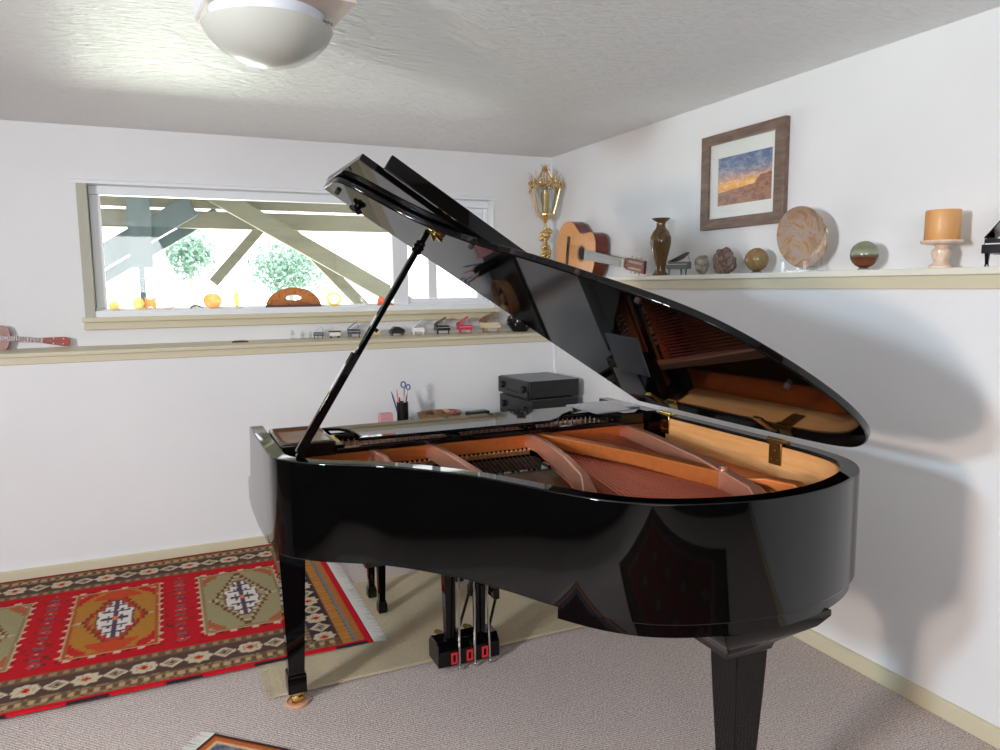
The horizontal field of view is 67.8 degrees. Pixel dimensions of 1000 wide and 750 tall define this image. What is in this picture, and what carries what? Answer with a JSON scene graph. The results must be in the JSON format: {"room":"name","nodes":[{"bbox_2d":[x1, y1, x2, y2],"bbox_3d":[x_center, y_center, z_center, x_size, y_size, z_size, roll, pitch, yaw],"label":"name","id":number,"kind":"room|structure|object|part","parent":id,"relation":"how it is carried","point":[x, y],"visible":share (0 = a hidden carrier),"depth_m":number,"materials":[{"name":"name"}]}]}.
{"room":"music room","nodes":[
{"label":"music room","id":0,"kind":"room"},
{"bbox_2d":[0,120,551,571],"bbox_3d":[-1.957,-0.187,4.256,5.410,2.395,0.524,-4,7,-24],"label":"wall","id":1,"kind":"structure","parent":0,"point":[101,459],"depth_m":4.14,"materials":[{"name":"paint"}]},
{"bbox_2d":[0,535,268,582],"bbox_3d":[-1.965,1.008,4.091,5.125,0.062,0.022,-4,7,-24],"label":"baseboard","id":2,"kind":"structure","parent":1,"relation":"attached to","point":[21,574],"depth_m":4.05,"materials":[{"name":"beige paint"}]},
{"bbox_2d":[0,330,548,365],"bbox_3d":[-2.046,-0.128,4.124,5.135,0.060,0.382,-4,7,-24],"label":"trim","id":3,"kind":"structure","parent":1,"relation":"attached to","point":[47,355],"depth_m":4.24,"materials":[{"name":"beige paint"}]},
{"bbox_2d":[0,325,69,349],"bbox_3d":[-2.622,-0.212,4.019,0.522,0.186,0.075,-4,7,-24],"label":"ukulele","id":4,"kind":"object","parent":3,"relation":"on","point":[6,338],"visible":0.94,"depth_m":4.02,"materials":[{"name":"brown wood"}]},
{"bbox_2d":[232,340,247,342],"bbox_3d":[-1.525,-0.197,4.364,0.092,0.012,0.020,-4,8,-27],"label":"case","id":5,"kind":"object","parent":3,"relation":"on","point":[236,341],"visible":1,"depth_m":4.36,"materials":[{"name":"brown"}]},
{"bbox_2d":[313,328,323,338],"bbox_3d":[-1.126,-0.265,4.626,0.061,0.076,0.076,-1,7,-6],"label":"piano","id":6,"kind":"object","parent":3,"relation":"on","point":[317,334],"visible":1,"depth_m":4.60,"materials":[{"name":"grey paint"}]},
{"bbox_2d":[328,330,340,337],"bbox_3d":[-1.037,-0.255,4.667,0.073,0.045,0.050,-4,7,-24],"label":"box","id":7,"kind":"object","parent":3,"relation":"on","point":[336,332],"visible":1,"depth_m":4.65,"materials":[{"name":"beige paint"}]},
{"bbox_2d":[347,321,360,337],"bbox_3d":[-0.929,-0.290,4.713,0.081,0.100,0.100,-2,7,-15],"label":"piano","id":8,"kind":"object","parent":3,"relation":"on","point":[349,331],"visible":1,"depth_m":4.68,"materials":[{"name":"grey paint"}]},
{"bbox_2d":[372,330,380,336],"bbox_3d":[-0.797,-0.273,4.773,0.058,0.050,0.045,-4,7,-24],"label":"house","id":9,"kind":"object","parent":3,"relation":"on","point":[378,333],"visible":0.56,"depth_m":4.76,"materials":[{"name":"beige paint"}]},
{"bbox_2d":[389,326,404,335],"bbox_3d":[-0.670,-0.286,4.830,0.092,0.060,0.055,-4,7,-24],"label":"car","id":10,"kind":"object","parent":3,"relation":"on","point":[394,330],"visible":1,"depth_m":4.81,"materials":[{"name":"black paint"}]},
{"bbox_2d":[411,320,424,334],"bbox_3d":[-0.541,-0.313,4.886,0.079,0.098,0.098,-2,7,-15],"label":"piano","id":11,"kind":"object","parent":3,"relation":"on","point":[413,329],"visible":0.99,"depth_m":4.85,"materials":[{"name":"white paint"}]},
{"bbox_2d":[434,317,449,333],"bbox_3d":[-0.391,-0.330,4.952,0.091,0.113,0.112,-3,7,-20],"label":"piano","id":12,"kind":"object","parent":3,"relation":"on","point":[437,327],"visible":1,"depth_m":4.92,"materials":[{"name":"black paint"}]},
{"bbox_3d":[-0.403,-0.358,4.954,0.072,0.057,0.094,-3,7,-20],"label":"lid","id":13,"kind":"part","parent":12,"relation":"part of","materials":[{"name":"black paint"}]},
{"bbox_2d":[456,316,472,333],"bbox_3d":[-0.245,-0.339,5.017,0.091,0.113,0.112,-3,7,-20],"label":"piano","id":14,"kind":"object","parent":3,"relation":"on","point":[459,327],"visible":1,"depth_m":4.98,"materials":[{"name":"red paint"}]},
{"bbox_3d":[-0.257,-0.367,5.019,0.072,0.057,0.094,-3,7,-20],"label":"lid","id":15,"kind":"part","parent":14,"relation":"part of","materials":[{"name":"red paint"}]},
{"bbox_2d":[479,312,500,332],"bbox_3d":[-0.077,-0.362,5.090,0.110,0.137,0.137,-4,8,-29],"label":"piano","id":16,"kind":"object","parent":3,"relation":"on","point":[483,324],"visible":1,"depth_m":5.06,"materials":[{"name":"beige paint"}]},
{"bbox_3d":[-0.092,-0.396,5.090,0.088,0.069,0.114,-4,8,-29],"label":"lid","id":17,"kind":"part","parent":16,"relation":"part of","materials":[{"name":"brown paint"}]},
{"bbox_2d":[506,315,529,331],"bbox_3d":[0.137,-0.373,5.136,0.188,0.145,0.192,-4,7,-24],"label":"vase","id":18,"kind":"object","parent":3,"relation":"on","point":[515,325],"visible":0.56,"depth_m":5.08,"materials":[{"name":"black ceramic"}]},
{"bbox_2d":[69,178,500,329],"bbox_3d":[-1.205,-0.746,4.692,2.570,0.836,0.186,-4,7,-24],"label":"window","id":19,"kind":"structure","parent":1,"relation":"in","point":[97,315],"depth_m":4.49,"materials":[{"name":"white plastic"}]},
{"bbox_2d":[109,301,119,310],"bbox_3d":[-2.217,-0.397,4.273,0.056,0.053,0.010,-4,7,-24],"label":"slice","id":20,"kind":"object","parent":19,"relation":"on","point":[114,305],"visible":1,"depth_m":4.27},
{"bbox_2d":[133,297,143,309],"bbox_3d":[-2.100,-0.415,4.324,0.061,0.075,0.010,-4,7,-24],"label":"slice","id":21,"kind":"object","parent":19,"relation":"on","point":[138,303],"visible":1,"depth_m":4.32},
{"bbox_2d":[144,296,156,308],"bbox_3d":[-2.043,-0.420,4.349,0.072,0.078,0.010,-4,7,-24],"label":"ornament","id":22,"kind":"object","parent":19,"relation":"on","point":[148,302],"visible":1,"depth_m":4.34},
{"bbox_2d":[203,293,221,308],"bbox_3d":[-1.734,-0.447,4.486,0.104,0.093,0.010,-4,7,-24],"label":"slice","id":23,"kind":"object","parent":19,"relation":"on","point":[212,300],"visible":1,"depth_m":4.48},
{"bbox_2d":[234,291,238,307],"bbox_3d":[-1.608,-0.459,4.542,0.032,0.101,0.010,-4,7,-24],"label":"slice","id":24,"kind":"object","parent":19,"relation":"on","point":[236,296],"visible":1,"depth_m":4.54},
{"bbox_2d":[266,287,321,307],"bbox_3d":[-1.298,-0.489,4.678,0.340,0.122,0.028,-4,7,-24],"label":"half agate","id":25,"kind":"object","parent":19,"relation":"on","point":[278,299],"visible":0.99,"depth_m":4.67,"materials":[{"name":"red"}]},
{"bbox_3d":[-1.202,-0.414,4.726,2.505,0.040,0.073,-4,7,-24],"label":"sill","id":26,"kind":"part","parent":19,"relation":"part of","materials":[{"name":"white paint"}]},
{"bbox_2d":[326,292,341,305],"bbox_3d":[-1.068,-0.488,4.782,0.100,0.091,0.012,-4,7,-24],"label":"ring","id":27,"kind":"object","parent":19,"relation":"on","point":[330,293],"visible":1,"depth_m":4.78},
{"bbox_2d":[377,296,393,304],"bbox_3d":[-0.757,-0.493,4.923,0.115,0.060,0.010,-4,7,-24],"label":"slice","id":28,"kind":"object","parent":19,"relation":"on","point":[380,299],"visible":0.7,"depth_m":4.90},
{"bbox_3d":[-0.381,-0.825,5.124,0.553,0.643,0.040,-4,7,-24],"label":"sash","id":29,"kind":"part","parent":19,"relation":"part of","materials":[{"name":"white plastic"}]},
{"bbox_2d":[0,562,998,749],"bbox_3d":[-0.601,1.409,1.315,5.510,0.100,7.380,-4,7,-24],"label":"floor","id":30,"kind":"structure","parent":0,"point":[581,688],"depth_m":2.65,"materials":[{"name":"carpet"}]},
{"bbox_2d":[0,544,386,718],"bbox_3d":[-2.062,1.127,3.239,2.841,0.008,1.446,-4,7,-24],"label":"oriental rug","id":31,"kind":"object","parent":30,"relation":"on","point":[81,636],"visible":0.93,"depth_m":3.31,"materials":[{"name":"fabric"}]},
{"bbox_2d":[182,732,290,749],"bbox_3d":[-0.681,1.315,1.615,1.206,0.005,1.553,2,7,18],"label":"rug","id":32,"kind":"object","parent":30,"relation":"on","point":[214,741],"visible":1,"depth_m":2.45,"materials":[{"name":"fabric"}]},
{"bbox_2d":[285,695,309,708],"bbox_3d":[-0.738,1.187,2.706,0.088,0.012,0.088,-4,7,-24],"label":"cup","id":33,"kind":"object","parent":30,"relation":"on","point":[288,703],"visible":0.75,"depth_m":2.69,"materials":[{"name":"brown plastic"}]},
{"bbox_2d":[256,571,583,699],"bbox_3d":[-0.189,1.081,3.528,1.912,0.004,0.948,-4,7,-24],"label":"rug","id":34,"kind":"object","parent":30,"relation":"on","point":[414,599],"visible":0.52,"depth_m":3.28,"materials":[{"name":"carpet"}]},
{"bbox_2d":[366,566,471,613],"bbox_3d":[-0.379,0.828,3.578,0.540,0.488,0.300,-4,7,-24],"label":"piano bench","id":35,"kind":"object","parent":34,"relation":"on","point":[371,590],"visible":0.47,"depth_m":3.41,"materials":[{"name":"black wood"}]},
{"bbox_3d":[-0.623,0.860,3.576,0.048,0.428,0.048,-4,7,-24],"label":"leg","id":36,"kind":"part","parent":35,"relation":"part of","materials":[{"name":"black wood"}]},
{"bbox_3d":[-0.545,0.880,3.404,0.048,0.428,0.048,-4,7,-24],"label":"leg","id":37,"kind":"part","parent":35,"relation":"part of","materials":[{"name":"black wood"}]},
{"bbox_2d":[248,154,870,749],"bbox_3d":[0.069,0.274,2.454,1.564,1.869,1.732,-4,7,-24],"label":"grand piano","id":38,"kind":"object","parent":30,"relation":"on","point":[643,521],"visible":0.98,"depth_m":2.13,"materials":[{"name":"black wood"}]},
{"bbox_3d":[-0.846,0.384,2.660,0.047,0.320,0.630,-4,7,-24],"label":"arm","id":39,"kind":"part","parent":38,"relation":"part of","materials":[{"name":"black"}]},
{"bbox_3d":[-0.741,0.838,2.664,0.100,0.615,0.100,-4,7,-24],"label":"leg","id":40,"kind":"part","parent":38,"relation":"part of","materials":[{"name":"black wood"}]},
{"bbox_2d":[269,426,335,457],"bbox_3d":[-0.684,0.228,2.556,0.176,0.048,0.315,-4,7,-24],"label":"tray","id":41,"kind":"object","parent":38,"relation":"on","point":[286,440],"depth_m":2.45,"materials":[{"name":"black wood"}]},
{"bbox_3d":[-0.482,-0.551,2.478,0.041,0.034,0.046,-4,7,-24],"label":"lid knob","id":42,"kind":"part","parent":38,"relation":"part of","materials":[{"name":"black metal"}]},
{"bbox_3d":[0.105,-0.265,2.592,1.292,0.834,0.466,-4,7,-24],"label":"lid","id":43,"kind":"part","parent":38,"relation":"part of","materials":[{"name":"black wood"}]},
{"bbox_2d":[428,227,442,241],"bbox_3d":[-0.198,-0.428,2.270,0.044,0.043,0.049,0,7,1],"label":"socket","id":44,"kind":"object","parent":38,"relation":"attached to","point":[435,232],"depth_m":2.26,"materials":[{"name":"gold metal"}]},
{"bbox_3d":[-0.203,0.771,2.928,0.052,0.545,0.056,-4,7,-24],"label":"lyre post","id":45,"kind":"part","parent":38,"relation":"part of","materials":[{"name":"black wood"}]},
{"bbox_3d":[0.244,-0.239,2.333,1.226,0.803,0.016,-4,7,-24],"label":"lid rail","id":46,"kind":"part","parent":38,"relation":"part of","materials":[{"name":"black wood"}]},
{"bbox_3d":[-0.159,0.824,2.885,0.014,0.660,0.027,3,7,24],"label":"pedal rod","id":47,"kind":"part","parent":38,"relation":"part of","materials":[{"name":"silver metal"}]},
{"bbox_3d":[-0.088,0.200,2.798,1.110,0.028,0.300,-4,7,-24],"label":"desk rail","id":48,"kind":"part","parent":38,"relation":"part of","materials":[{"name":"black wood"}]},
{"bbox_3d":[-0.102,0.820,2.911,0.013,0.660,0.025,-1,7,-4],"label":"pedal rod","id":49,"kind":"part","parent":38,"relation":"part of","materials":[{"name":"silver metal"}]},
{"bbox_3d":[-0.087,0.764,2.979,0.052,0.545,0.056,-4,7,-24],"label":"lyre post","id":50,"kind":"part","parent":38,"relation":"part of","materials":[{"name":"black wood"}]},
{"bbox_3d":[-0.051,0.817,2.933,0.031,0.660,0.013,1,7,12],"label":"pedal rod","id":51,"kind":"part","parent":38,"relation":"part of","materials":[{"name":"silver metal"}]},
{"bbox_3d":[0.125,0.314,2.335,1.446,0.082,1.337,-4,7,-24],"label":"iron plate","id":52,"kind":"part","parent":38,"relation":"part of","materials":[{"name":"brown metal"}]},
{"bbox_3d":[0.258,-0.201,2.229,1.288,0.830,1.270,-4,7,-24],"label":"lid","id":53,"kind":"part","parent":38,"relation":"part of","materials":[{"name":"black wood"}]},
{"bbox_2d":[566,402,632,413],"bbox_3d":[0.395,0.130,2.976,0.170,0.005,0.220,-4,8,-27],"label":"sheet music","id":54,"kind":"object","parent":38,"relation":"on","point":[593,407],"visible":1,"depth_m":2.96,"materials":[{"name":"grey paper"}]},
{"bbox_2d":[600,400,639,407],"bbox_3d":[0.488,0.123,3.105,0.120,0.005,0.170,-3,7,-21],"label":"sheet music","id":55,"kind":"object","parent":38,"relation":"on","point":[614,402],"visible":0.71,"depth_m":3.11,"materials":[{"name":"grey paper"}]},
{"bbox_2d":[585,400,656,424],"bbox_3d":[0.489,0.153,3.081,0.168,0.048,0.310,-4,7,-24],"label":"tray","id":56,"kind":"object","parent":38,"relation":"on","point":[639,415],"depth_m":2.95,"materials":[{"name":"black"}]},
{"bbox_3d":[0.629,0.591,1.962,0.932,0.037,0.281,-4,7,-24],"label":"under frame","id":57,"kind":"part","parent":38,"relation":"part of","materials":[{"name":"black wood"}]},
{"bbox_3d":[0.637,0.960,2.009,0.104,0.502,0.104,-4,7,-24],"label":"leg","id":58,"kind":"part","parent":38,"relation":"part of","materials":[{"name":"black wood"}]},
{"bbox_3d":[-0.133,0.618,4.620,1.240,0.675,0.430,-4,7,-24],"label":"side table","id":59,"kind":"object","parent":30,"relation":"on","visible":0},
{"bbox_2d":[378,412,392,422],"bbox_3d":[-0.672,0.269,4.372,0.075,0.088,0.064,-4,7,-24],"label":"box","id":60,"kind":"object","parent":59,"relation":"on","point":[387,416],"visible":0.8,"depth_m":4.35,"materials":[{"name":"pink"}]},
{"bbox_2d":[397,401,408,420],"bbox_3d":[-0.576,0.233,4.402,0.068,0.150,0.068,-4,7,-24],"label":"pen cup","id":61,"kind":"object","parent":59,"relation":"on","point":[402,408],"visible":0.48,"depth_m":4.37,"materials":[{"name":"black"}]},
{"bbox_2d":[400,381,410,402],"bbox_3d":[-0.557,0.164,4.403,0.062,0.259,0.010,-4,7,-24],"label":"scissors","id":62,"kind":"object","parent":61,"relation":"in","point":[405,386],"visible":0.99,"depth_m":4.39,"materials":[{"name":"blue plastic"}]},
{"bbox_2d":[417,409,461,418],"bbox_3d":[-0.366,0.258,4.500,0.280,0.072,0.196,-4,7,-24],"label":"tray","id":63,"kind":"object","parent":59,"relation":"on","point":[421,414],"visible":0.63,"depth_m":4.44,"materials":[{"name":"wood"}]},
{"bbox_2d":[425,411,433,414],"bbox_3d":[-0.421,0.231,4.472,0.057,0.031,0.044,-4,7,-24],"label":"pebble","id":64,"kind":"object","parent":63,"relation":"on","point":[427,412],"visible":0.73,"depth_m":4.46,"materials":[{"name":"brown stone"}]},
{"bbox_2d":[434,410,443,414],"bbox_3d":[-0.367,0.227,4.474,0.068,0.036,0.052,-4,7,-24],"label":"pebble","id":65,"kind":"object","parent":63,"relation":"on","point":[437,412],"visible":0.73,"depth_m":4.46,"materials":[{"name":"brown stone"}]},
{"bbox_2d":[466,409,489,414],"bbox_3d":[-0.138,0.250,4.603,0.140,0.060,0.070,-4,8,-30],"label":"glasses case","id":66,"kind":"object","parent":59,"relation":"on","point":[481,411],"visible":0.48,"depth_m":4.57,"materials":[{"name":"black"}]},
{"bbox_2d":[500,392,576,411],"bbox_3d":[0.233,0.192,4.736,0.371,0.135,0.410,-4,7,-24],"label":"stereo receiver","id":67,"kind":"object","parent":59,"relation":"on","point":[508,402],"visible":0.48,"depth_m":4.59,"materials":[{"name":"black metal"}]},
{"bbox_3d":[0.092,0.198,4.667,0.012,0.119,0.400,-4,8,-26],"label":"panel","id":68,"kind":"part","parent":67,"relation":"part of","materials":[{"name":"black metal"}]},
{"bbox_2d":[498,372,578,399],"bbox_3d":[0.232,0.068,4.721,0.391,0.115,0.411,-4,7,-24],"label":"stereo receiver","id":69,"kind":"object","parent":67,"relation":"on","point":[532,386],"visible":1,"depth_m":4.58,"materials":[{"name":"black metal"}]},
{"bbox_3d":[0.007,0.059,4.767,0.019,0.044,0.044,-4,7,-24],"label":"knob","id":70,"kind":"part","parent":69,"relation":"part of","materials":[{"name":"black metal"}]},
{"bbox_3d":[0.082,0.074,4.648,0.012,0.099,0.400,-4,8,-26],"label":"panel","id":71,"kind":"part","parent":69,"relation":"part of","materials":[{"name":"black metal"}]},
{"bbox_3d":[0.134,0.089,4.508,0.019,0.044,0.044,-4,7,-24],"label":"knob","id":72,"kind":"part","parent":69,"relation":"part of","materials":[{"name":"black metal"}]},
{"bbox_2d":[0,0,999,157],"bbox_3d":[-0.625,-1.068,1.018,5.510,0.100,7.380,-4,7,-24],"label":"ceiling","id":73,"kind":"structure","parent":0,"point":[535,78],"depth_m":3.02,"materials":[{"name":"white paint"}]},
{"bbox_2d":[193,0,356,69],"bbox_3d":[-0.683,-1.050,2.242,0.404,0.227,0.423,-4,8,-29],"label":"ceiling light","id":74,"kind":"object","parent":73,"relation":"attached to","point":[262,34],"visible":1,"depth_m":2.15,"materials":[{"name":"white glass"}]},
{"bbox_3d":[-0.677,-1.126,2.224,0.400,0.070,0.400,-4,8,-29],"label":"plate","id":75,"kind":"part","parent":74,"relation":"part of","materials":[{"name":"white plastic"}]},
{"bbox_2d":[530,7,999,727],"bbox_3d":[1.795,0.025,2.184,0.275,2.395,7.080,-4,7,-24],"label":"wall","id":76,"kind":"structure","parent":0,"point":[883,137],"depth_m":2.76,"materials":[{"name":"paint"}]},
{"bbox_2d":[552,343,555,373],"bbox_3d":[0.368,0.300,5.062,0.024,1.059,0.030,-4,7,-24],"label":"trim","id":77,"kind":"structure","parent":76,"relation":"attached to","point":[553,345],"depth_m":5.00,"materials":[{"name":"paint"}]},
{"bbox_2d":[700,115,789,230],"bbox_3d":[1.151,-0.940,3.545,0.028,0.461,0.563,-4,7,-24],"label":"framed picture","id":78,"kind":"object","parent":76,"relation":"attached to","point":[744,170],"visible":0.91,"depth_m":3.52,"materials":[{"name":"brown wood"}]},
{"bbox_2d":[718,147,772,205],"bbox_3d":[1.165,-0.937,3.537,0.004,0.245,0.380,-4,7,-24],"label":"print","id":79,"kind":"object","parent":78,"relation":"attached to","point":[745,174],"depth_m":3.53},
{"bbox_2d":[606,266,999,280],"bbox_3d":[1.736,-0.304,2.119,0.197,0.024,7.080,-4,7,-24],"label":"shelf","id":80,"kind":"structure","parent":76,"relation":"attached to","point":[992,269],"depth_m":2.87,"materials":[{"name":"beige paint"}]},
{"bbox_2d":[528,164,563,258],"bbox_3d":[0.315,-1.053,5.115,0.246,0.776,0.233,3,8,28],"label":"brass lantern","id":81,"kind":"object","parent":80,"relation":"on","point":[546,187],"visible":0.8,"depth_m":5.09,"materials":[{"name":"gold metal"}]},
{"bbox_3d":[0.313,-0.887,5.139,0.140,0.440,0.138,-4,7,-24],"label":"stem","id":82,"kind":"part","parent":81,"relation":"part of","materials":[{"name":"gold metal"}]},
{"bbox_3d":[0.310,-1.193,5.102,0.196,0.172,0.170,-4,7,-24],"label":"glass pane","id":83,"kind":"part","parent":81,"relation":"part of","materials":[{"name":"white"}]},
{"bbox_3d":[0.308,-1.365,5.081,0.237,0.148,0.234,-4,7,-24],"label":"crown","id":84,"kind":"part","parent":81,"relation":"part of","materials":[{"name":"gold metal"}]},
{"bbox_2d":[556,221,646,275],"bbox_3d":[0.624,-0.784,4.573,0.109,0.368,1.008,-4,7,-24],"label":"acoustic guitar","id":85,"kind":"object","parent":80,"relation":"on","point":[579,247],"visible":0.84,"depth_m":4.65,"materials":[{"name":"brown wood"}]},
{"bbox_2d":[650,218,670,275],"bbox_3d":[0.865,-0.688,4.004,0.110,0.305,0.110,-4,7,-24],"label":"vase","id":86,"kind":"object","parent":80,"relation":"on","point":[660,239],"visible":0.96,"depth_m":3.97,"materials":[{"name":"brown ceramic"}]},
{"bbox_2d":[666,252,690,274],"bbox_3d":[0.932,-0.571,3.823,0.110,0.115,0.137,4,8,35],"label":"piano","id":87,"kind":"object","parent":80,"relation":"on","point":[672,264],"visible":0.99,"depth_m":3.78,"materials":[{"name":"grey"}]},
{"bbox_3d":[0.934,-0.606,3.831,0.101,0.047,0.114,4,8,35],"label":"lid","id":88,"kind":"part","parent":87,"relation":"part of","materials":[{"name":"grey"}]},
{"bbox_2d":[695,255,708,273],"bbox_3d":[1.005,-0.549,3.709,0.083,0.097,0.064,5,9,37],"label":"rock","id":89,"kind":"object","parent":80,"relation":"on","point":[701,262],"visible":0.99,"depth_m":3.68,"materials":[{"name":"stone"}]},
{"bbox_2d":[713,247,736,273],"bbox_3d":[1.072,-0.546,3.557,0.086,0.131,0.132,-1,7,-4],"label":"rock","id":90,"kind":"object","parent":80,"relation":"on","point":[724,262],"visible":0.97,"depth_m":3.52,"materials":[{"name":"brown stone"}]},
{"bbox_2d":[745,248,768,272],"bbox_3d":[1.161,-0.518,3.363,0.106,0.114,0.106,-4,7,-24],"label":"sphere","id":91,"kind":"object","parent":80,"relation":"on","point":[756,259],"visible":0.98,"depth_m":3.33,"materials":[{"name":"brown stone"}]},
{"bbox_2d":[777,206,827,270],"bbox_3d":[1.272,-0.569,3.119,0.100,0.272,0.257,-4,7,-24],"label":"plate","id":92,"kind":"object","parent":80,"relation":"on","point":[802,232],"visible":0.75,"depth_m":3.12,"materials":[{"name":"beige stone"}]},
{"bbox_2d":[850,241,879,269],"bbox_3d":[1.395,-0.457,2.847,0.104,0.112,0.104,-4,7,-24],"label":"sphere","id":93,"kind":"object","parent":80,"relation":"on","point":[864,254],"visible":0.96,"depth_m":2.81,"materials":[{"name":"stone"}]},
{"bbox_2d":[920,239,963,267],"bbox_3d":[1.522,-0.416,2.567,0.134,0.095,0.134,-4,7,-24],"label":"candle stand","id":94,"kind":"object","parent":80,"relation":"on","point":[941,253],"visible":0.95,"depth_m":2.54,"materials":[{"name":"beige stone"}]},
{"bbox_2d":[923,209,961,240],"bbox_3d":[1.521,-0.516,2.555,0.112,0.108,0.112,-4,7,-24],"label":"candle","id":95,"kind":"object","parent":94,"relation":"on","point":[940,224],"visible":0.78,"depth_m":2.51,"materials":[{"name":"orange wax"}]},
{"bbox_2d":[981,221,999,266],"bbox_3d":[1.622,-0.452,2.340,0.177,0.219,0.143,-7,9,-43],"label":"piano","id":96,"kind":"object","parent":80,"relation":"on","point":[991,245],"visible":1,"depth_m":2.34,"materials":[{"name":"black"}]},
{"bbox_3d":[1.536,-0.364,2.346,0.015,0.043,0.015,3,8,24],"label":"leg","id":97,"kind":"part","parent":96,"relation":"part of","materials":[{"name":"black wood"}]},
{"bbox_3d":[1.614,-0.490,2.365,0.148,0.113,0.090,-7,9,-43],"label":"lid","id":98,"kind":"part","parent":96,"relation":"part of","materials":[{"name":"black"}]},
{"bbox_2d":[619,274,999,288],"bbox_3d":[1.742,-0.270,2.126,0.185,0.046,7.080,-4,7,-24],"label":"trim","id":99,"kind":"structure","parent":76,"relation":"attached to","point":[978,281],"depth_m":2.86,"materials":[{"name":"beige paint"}]},
{"bbox_2d":[792,629,999,749],"bbox_3d":[1.750,1.209,2.097,0.018,0.066,6.710,-4,7,-24],"label":"baseboard","id":100,"kind":"structure","parent":76,"relation":"attached to","point":[967,721],"depth_m":2.69,"materials":[{"name":"beige paint"}]},
{"label":"outside","id":101,"kind":"structure","parent":0,"visible":0},
{"bbox_3d":[-13.328,-1.273,29.736,80.000,0.100,54.920,-4,7,-24],"label":"floor","id":102,"kind":"structure","parent":101,"visible":0},
{"bbox_2d":[154,229,218,306],"bbox_3d":[-6.591,-1.475,15.853,1.294,3.485,1.069,-4,7,-24],"label":"tree","id":103,"kind":"object","parent":102,"relation":"on","point":[189,256],"visible":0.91,"depth_m":15.64,"materials":[{"name":"green plant"}]},
{"bbox_2d":[88,194,411,307],"bbox_3d":[-1.903,-0.311,6.688,8.000,3.260,3.145,-4,7,-24],"label":"framing","id":104,"kind":"object","parent":102,"relation":"on","point":[144,225],"visible":0.27,"depth_m":7.46,"materials":[{"name":"beige wood"}]},
{"bbox_3d":[-3.379,-0.318,7.120,0.200,3.200,0.140,-4,7,-24],"label":"post","id":105,"kind":"part","parent":104,"relation":"part of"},
{"bbox_2d":[239,235,333,300],"bbox_3d":[-4.598,-1.461,16.518,2.244,3.262,1.876,-4,7,-24],"label":"broad tree","id":106,"kind":"object","parent":102,"relation":"on","point":[279,266],"visible":0.76,"depth_m":16.16,"materials":[{"name":"green plant"}]}
]}

